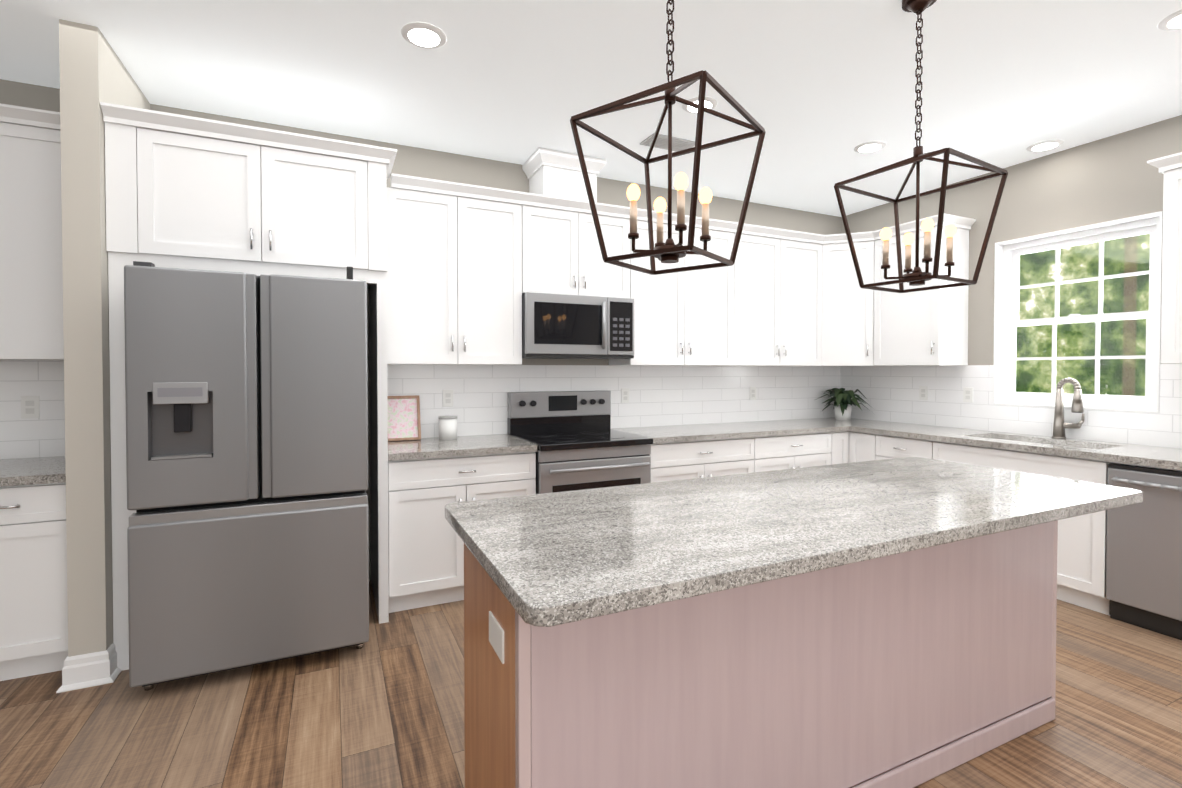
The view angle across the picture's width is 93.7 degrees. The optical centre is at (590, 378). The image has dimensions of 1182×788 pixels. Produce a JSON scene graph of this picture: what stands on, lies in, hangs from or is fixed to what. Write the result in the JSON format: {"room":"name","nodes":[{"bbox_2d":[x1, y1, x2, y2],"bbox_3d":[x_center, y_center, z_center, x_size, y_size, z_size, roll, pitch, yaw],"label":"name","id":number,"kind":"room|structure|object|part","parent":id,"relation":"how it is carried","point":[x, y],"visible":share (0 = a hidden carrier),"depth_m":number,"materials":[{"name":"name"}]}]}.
{"room":"kitchen","nodes":[
{"label":"kitchen","id":0,"kind":"room"},
{"bbox_2d":[59,19,149,656],"bbox_3d":[-2.361,-0.101,2.747,0.129,2.863,0.765,0,1,-25],"label":"wall","id":1,"kind":"structure","parent":0,"point":[94,72],"depth_m":2.40,"materials":[{"name":"grey paint"}]},
{"bbox_2d":[56,643,120,692],"bbox_3d":[-2.224,1.268,2.474,0.191,0.135,0.178,0,1,-25],"label":"baseboard","id":2,"kind":"structure","parent":1,"relation":"attached to","point":[89,670],"depth_m":2.41,"materials":[{"name":"white wood"}]},
{"bbox_2d":[0,79,840,579],"bbox_3d":[-1.583,-0.114,3.588,9.130,2.863,0.100,0,1,-25],"label":"wall","id":3,"kind":"structure","parent":0,"point":[436,165],"depth_m":3.90,"materials":[{"name":"grey paint"}]},
{"bbox_2d":[0,103,63,359],"bbox_3d":[-2.905,-0.680,2.683,0.896,1.173,0.397,0,1,-25],"label":"upper cabinet","id":4,"kind":"object","parent":3,"relation":"attached to","point":[31,298],"visible":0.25,"depth_m":2.64,"materials":[{"name":"white wood"}]},
{"bbox_2d":[0,360,64,458],"bbox_3d":[-3.323,0.180,2.719,1.637,0.549,0.008,0,1,-25],"label":"tile backsplash","id":5,"kind":"structure","parent":3,"relation":"attached to","point":[44,436],"depth_m":2.90,"materials":[{"name":"white tile"}]},
{"bbox_2d":[21,396,39,417],"bbox_3d":[-2.929,0.148,2.894,0.072,0.116,0.006,0,1,-25],"label":"electrical outlet","id":6,"kind":"object","parent":5,"relation":"attached to","point":[29,406],"visible":1,"depth_m":2.89,"materials":[{"name":"white plastic"}]},
{"bbox_2d":[387,173,534,364],"bbox_3d":[-0.886,-0.656,3.656,0.908,1.123,0.348,0,1,-25],"label":"upper cabinet","id":7,"kind":"object","parent":3,"relation":"attached to","point":[468,265],"depth_m":3.48,"materials":[{"name":"white wood"}]},
{"bbox_2d":[535,194,634,300],"bbox_3d":[-0.159,-0.899,3.993,0.815,0.647,0.348,0,1,-25],"label":"upper cabinet","id":8,"kind":"object","parent":3,"relation":"attached to","point":[568,256],"depth_m":3.84,"materials":[{"name":"white wood"}]},
{"bbox_2d":[522,147,605,201],"bbox_3d":[-0.195,-1.387,3.963,0.500,0.323,0.357,0,1,-25],"label":"enclosure","id":9,"kind":"object","parent":8,"relation":"on","point":[551,172],"visible":0.81,"depth_m":3.83,"materials":[{"name":"white wood"}]},
{"bbox_2d":[522,292,633,358],"bbox_3d":[-0.134,-0.359,3.950,0.809,0.425,0.462,0,1,-25],"label":"microwave","id":10,"kind":"object","parent":8,"relation":"attached to","point":[560,326],"visible":1,"depth_m":3.76,"materials":[{"name":"grey metal"}]},
{"bbox_2d":[387,365,839,437],"bbox_3d":[0.523,0.159,4.520,4.228,0.534,0.008,0,1,-25],"label":"tile backsplash","id":11,"kind":"structure","parent":3,"relation":"attached to","point":[671,395],"depth_m":4.45,"materials":[{"name":"white tile"}]},
{"bbox_2d":[443,390,452,406],"bbox_3d":[-0.982,0.134,3.805,0.072,0.116,0.006,0,1,-25],"label":"electrical outlet","id":12,"kind":"object","parent":11,"relation":"attached to","point":[447,398],"visible":1,"depth_m":3.80,"materials":[{"name":"white plastic"}]},
{"bbox_2d":[621,388,628,402],"bbox_3d":[0.272,0.135,4.393,0.072,0.116,0.006,0,1,-25],"label":"electrical outlet","id":13,"kind":"object","parent":11,"relation":"attached to","point":[624,395],"visible":1,"depth_m":4.39,"materials":[{"name":"white plastic"}]},
{"bbox_2d":[750,387,755,399],"bbox_3d":[1.445,0.131,4.942,0.072,0.116,0.006,0,1,-25],"label":"electrical outlet","id":14,"kind":"object","parent":11,"relation":"attached to","point":[752,393],"visible":1,"depth_m":4.94,"materials":[{"name":"white plastic"}]},
{"bbox_2d":[609,209,726,365],"bbox_3d":[0.639,-0.667,4.370,1.066,1.123,0.348,0,1,-25],"label":"upper cabinet","id":15,"kind":"object","parent":3,"relation":"attached to","point":[680,318],"depth_m":4.20,"materials":[{"name":"white wood"}]},
{"bbox_2d":[727,221,822,365],"bbox_3d":[1.508,-0.673,4.754,1.072,1.123,0.390,0,1,-25],"label":"upper cabinet","id":16,"kind":"object","parent":3,"relation":"attached to","point":[775,279],"depth_m":4.60,"materials":[{"name":"white wood"}]},
{"bbox_2d":[819,230,878,365],"bbox_3d":[2.271,-0.676,4.943,0.687,1.123,0.694,0,1,-25],"label":"upper cabinet","id":17,"kind":"object","parent":3,"relation":"attached to","point":[848,308],"depth_m":4.75,"materials":[{"name":"white wood"}]},
{"bbox_2d":[0,580,1181,787],"bbox_3d":[0.111,1.399,-0.006,9.130,0.050,8.090,0,1,-25],"label":"floor","id":18,"kind":"structure","parent":0,"point":[383,707],"depth_m":2.15,"materials":[{"name":"brown wood"}]},
{"bbox_2d":[0,484,67,680],"bbox_3d":[-2.683,0.894,2.676,0.516,0.876,0.642,0,1,-25],"label":"base cabinet","id":19,"kind":"object","parent":18,"relation":"on","point":[33,597],"depth_m":2.44,"materials":[{"name":"white wood"}]},
{"bbox_2d":[0,456,65,487],"bbox_3d":[-3.069,0.440,2.470,1.384,0.040,0.659,0,1,-25],"label":"countertop","id":20,"kind":"structure","parent":19,"relation":"on","point":[14,473],"depth_m":2.51,"materials":[{"name":"grey stone"}]},
{"bbox_2d":[124,261,368,690],"bbox_3d":[-1.669,0.398,2.858,0.915,1.862,0.925,0,1,-25],"label":"fridge","id":21,"kind":"object","parent":18,"relation":"on","point":[246,395],"visible":1,"depth_m":2.42,"materials":[{"name":"grey metal"}]},
{"bbox_3d":[-1.714,0.037,2.370,0.425,1.000,0.080,0,1,-25],"label":"door","id":22,"kind":"part","parent":21,"relation":"part of","materials":[{"name":"silver metal"}]},
{"bbox_3d":[-1.660,0.036,2.393,0.378,0.994,0.085,0,1,-25],"label":"panel","id":23,"kind":"part","parent":21,"relation":"part of","materials":[{"name":"silver metal"}]},
{"bbox_2d":[100,102,396,670],"bbox_3d":[-1.744,0.055,3.039,1.229,2.543,0.757,0,1,-25],"label":"surround","id":24,"kind":"object","parent":18,"relation":"on","point":[187,192],"visible":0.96,"depth_m":2.68,"materials":[{"name":"white wood"}]},
{"bbox_2d":[388,434,536,612],"bbox_3d":[-0.858,0.861,3.512,0.861,0.915,0.674,0,1,-25],"label":"base cabinet","id":25,"kind":"object","parent":18,"relation":"on","point":[429,479],"visible":0.62,"depth_m":3.19,"materials":[{"name":"white wood"}]},
{"bbox_2d":[387,395,420,440],"bbox_3d":[-1.231,0.257,3.619,0.220,0.290,0.091,0,1,-25],"label":"picture frame","id":26,"kind":"object","parent":25,"relation":"on","point":[404,424],"visible":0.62,"depth_m":3.63,"materials":[{"name":"pink paper"}]},
{"bbox_2d":[438,416,456,439],"bbox_3d":[-0.953,0.325,3.692,0.124,0.150,0.124,0,1,-25],"label":"canister","id":27,"kind":"object","parent":25,"relation":"on","point":[447,427],"visible":1,"depth_m":3.64,"materials":[{"name":"white ceramic"}]},
{"bbox_2d":[507,390,652,493],"bbox_3d":[-0.084,0.691,3.825,0.796,1.185,0.737,0,1,-25],"label":"range","id":28,"kind":"object","parent":18,"relation":"on","point":[576,440],"visible":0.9,"depth_m":3.68,"materials":[{"name":"grey metal"}]},
{"bbox_2d":[649,437,762,482],"bbox_3d":[0.700,0.870,4.260,0.979,0.876,0.641,0,1,-25],"label":"base cabinet","id":29,"kind":"object","parent":18,"relation":"on","point":[683,452],"depth_m":3.96,"materials":[{"name":"white wood"}]},
{"bbox_2d":[611,417,894,444],"bbox_3d":[1.417,0.407,4.570,2.548,0.040,0.659,0,1,-25],"label":"countertop","id":30,"kind":"structure","parent":29,"relation":"on","point":[661,435],"depth_m":4.31,"materials":[{"name":"grey stone"}]},
{"bbox_2d":[815,388,872,419],"bbox_3d":[2.314,0.232,5.067,0.432,0.293,0.447,0,1,-25],"label":"potted plant","id":31,"kind":"object","parent":30,"relation":"on","point":[842,397],"visible":1,"depth_m":5.03,"materials":[{"name":"white"}]},
{"bbox_2d":[460,521,1057,787],"bbox_3d":[0.722,0.905,1.978,2.225,0.876,0.591,0,1,-25],"label":"kitchen island","id":32,"kind":"object","parent":18,"relation":"on","point":[887,623],"depth_m":1.62,"materials":[{"name":"pink wood"}]},
{"bbox_2d":[445,457,1142,632],"bbox_3d":[0.801,0.447,2.002,2.455,0.040,0.930,0,1,-25],"label":"island countertop","id":33,"kind":"structure","parent":32,"relation":"on","point":[566,557],"depth_m":1.66,"materials":[{"name":"grey stone"}]},
{"bbox_2d":[763,433,826,470],"bbox_3d":[1.452,0.864,4.612,0.920,0.876,0.641,0,1,-25],"label":"base cabinet","id":34,"kind":"object","parent":18,"relation":"on","point":[802,450],"depth_m":4.32,"materials":[{"name":"white wood"}]},
{"bbox_2d":[827,429,850,464],"bbox_3d":[1.896,0.861,4.786,0.275,0.876,0.703,0,1,-25],"label":"base cabinet","id":35,"kind":"object","parent":18,"relation":"on","point":[838,440],"depth_m":4.53,"materials":[{"name":"white wood"}]},
{"bbox_2d":[851,429,882,462],"bbox_3d":[2.449,0.865,4.567,0.704,0.876,0.327,0,1,-25],"label":"base cabinet","id":36,"kind":"object","parent":18,"relation":"on","point":[865,446],"depth_m":4.43,"materials":[{"name":"white wood"}]},
{"bbox_2d":[883,437,918,458],"bbox_3d":[2.618,0.869,4.280,0.642,0.876,0.575,0,1,-25],"label":"base cabinet","id":37,"kind":"object","parent":18,"relation":"on","point":[893,447],"depth_m":4.16,"materials":[{"name":"white wood"}]},
{"bbox_2d":[919,441,1166,615],"bbox_3d":[2.908,0.879,3.659,0.642,0.876,1.036,0,1,-25],"label":"base cabinet","id":38,"kind":"object","parent":18,"relation":"on","point":[1082,539],"depth_m":3.21,"materials":[{"name":"white wood"}]},
{"bbox_2d":[851,422,1181,468],"bbox_3d":[3.031,0.426,3.350,0.660,0.040,2.920,0,1,-25],"label":"countertop","id":39,"kind":"structure","parent":38,"relation":"on","point":[1158,457],"depth_m":3.48,"materials":[{"name":"grey stone"}]},
{"bbox_2d":[999,437,1102,448],"bbox_3d":[2.918,0.537,3.619,0.375,0.215,0.776,0,1,-25],"label":"sink","id":40,"kind":"object","parent":39,"relation":"in","point":[1000,438],"depth_m":3.68,"materials":[{"name":"silver metal"}]},
{"bbox_2d":[1052,378,1084,438],"bbox_3d":[3.170,0.197,3.675,0.116,0.408,0.178,0,1,-25],"label":"faucet","id":41,"kind":"object","parent":39,"relation":"on","point":[1060,425],"visible":1,"depth_m":3.69,"materials":[{"name":"silver metal"}]},
{"bbox_2d":[1106,463,1181,639],"bbox_3d":[3.220,0.899,2.896,0.690,0.859,0.596,0,1,-25],"label":"dishwasher","id":42,"kind":"object","parent":18,"relation":"on","point":[1144,568],"visible":1,"depth_m":2.89,"materials":[{"name":"grey metal"}]},
{"bbox_2d":[0,0,1181,216],"bbox_3d":[0.111,-1.513,-0.052,9.130,0.050,8.090,0,1,-25],"label":"ceiling","id":43,"kind":"structure","parent":0,"point":[818,90],"depth_m":2.78,"materials":[{"name":"white paint"}]},
{"bbox_2d":[401,22,446,48],"bbox_3d":[-0.744,-1.523,2.468,0.196,0.009,0.196,0,1,-25],"label":"recessed light","id":44,"kind":"object","parent":43,"relation":"in","point":[423,35],"visible":1,"depth_m":2.45,"materials":[{"name":"white"}]},
{"bbox_2d":[640,133,694,151],"bbox_3d":[0.512,-1.540,3.631,0.340,0.011,0.180,0,1,-25],"label":"ceiling vent","id":45,"kind":"object","parent":43,"relation":"in","point":[678,144],"visible":0.73,"depth_m":3.61,"materials":[{"name":"grey"}]},
{"bbox_2d":[570,0,765,274],"bbox_3d":[0.244,-0.936,1.711,0.446,1.158,0.446,1,1,37],"label":"pendant light","id":46,"kind":"object","parent":43,"relation":"hanging from","point":[668,251],"visible":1,"depth_m":1.70,"materials":[{"name":"brown metal"}]},
{"bbox_2d":[682,97,716,113],"bbox_3d":[0.610,-1.533,3.114,0.196,0.009,0.196,0,1,-25],"label":"recessed light","id":47,"kind":"object","parent":43,"relation":"in","point":[710,103],"visible":0.69,"depth_m":3.10,"materials":[{"name":"white"}]},
{"bbox_2d":[853,141,885,152],"bbox_3d":[1.860,-1.542,3.699,0.196,0.009,0.196,0,1,-25],"label":"recessed light","id":48,"kind":"object","parent":43,"relation":"in","point":[869,147],"visible":1,"depth_m":3.68,"materials":[{"name":"white"}]},
{"bbox_2d":[834,0,1007,292],"bbox_3d":[1.304,-0.946,2.207,0.443,1.153,0.443,-1,1,-31],"label":"pendant light","id":49,"kind":"object","parent":43,"relation":"hanging from","point":[917,276],"visible":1,"depth_m":2.19,"materials":[{"name":"brown metal"}]},
{"bbox_2d":[1026,139,1063,151],"bbox_3d":[3.009,-1.542,3.674,0.196,0.009,0.196,0,1,-25],"label":"recessed light","id":50,"kind":"object","parent":43,"relation":"in","point":[1045,145],"visible":0.96,"depth_m":3.65,"materials":[{"name":"white plastic"}]},
{"bbox_2d":[1158,9,1181,30],"bbox_3d":[2.523,-1.520,2.331,0.196,0.009,0.196,0,1,-25],"label":"recessed light","id":51,"kind":"object","parent":43,"relation":"in","point":[1172,22],"visible":1,"depth_m":2.36,"materials":[{"name":"white"}]},
{"bbox_2d":[841,115,1181,412],"bbox_3d":[4.198,-0.086,1.829,0.150,2.863,7.990,0,1,-25],"label":"wall","id":52,"kind":"structure","parent":0,"point":[1113,177],"depth_m":3.85,"materials":[{"name":"grey paint"}]},
{"bbox_2d":[875,213,970,365],"bbox_3d":[2.635,-0.669,4.516,0.390,1.123,0.619,0,1,-25],"label":"upper cabinet","id":53,"kind":"object","parent":52,"relation":"attached to","point":[926,327],"depth_m":4.31,"materials":[{"name":"white wood"}]},
{"bbox_2d":[840,364,1181,448],"bbox_3d":[3.230,0.172,3.715,0.008,0.534,3.720,0,1,-25],"label":"tile backsplash","id":54,"kind":"structure","parent":52,"relation":"attached to","point":[891,392],"depth_m":4.25,"materials":[{"name":"white tile"}]},
{"bbox_2d":[919,386,927,399],"bbox_3d":[2.786,0.121,4.644,0.006,0.116,0.072,0,1,-25],"label":"electrical outlet","id":55,"kind":"object","parent":54,"relation":"attached to","point":[923,392],"visible":1,"depth_m":4.64,"materials":[{"name":"white plastic"}]},
{"bbox_2d":[963,387,972,402],"bbox_3d":[2.938,0.126,4.318,0.006,0.116,0.072,0,1,-25],"label":"electrical outlet","id":56,"kind":"object","parent":54,"relation":"attached to","point":[967,394],"visible":1,"depth_m":4.32,"materials":[{"name":"white plastic"}]},
{"bbox_2d":[993,211,1162,412],"bbox_3d":[3.284,-0.405,3.765,0.160,1.205,0.920,0,1,-25],"label":"window","id":57,"kind":"structure","parent":52,"relation":"in","point":[1007,287],"depth_m":3.75,"materials":[{"name":"white wood"}]},
{"bbox_2d":[1147,152,1181,363],"bbox_3d":[3.477,-0.640,2.709,0.397,1.123,1.010,0,1,-25],"label":"upper cabinet","id":58,"kind":"object","parent":52,"relation":"attached to","point":[1169,167],"visible":1,"depth_m":3.02,"materials":[{"name":"white wood"}]},
{"label":"outside","id":59,"kind":"structure","parent":0,"visible":0},
{"bbox_2d":[1016,233,1149,395],"bbox_3d":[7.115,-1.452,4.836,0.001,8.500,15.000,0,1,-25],"label":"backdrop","id":60,"kind":"structure","parent":59,"point":[1111,372],"depth_m":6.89,"materials":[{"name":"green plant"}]}
]}

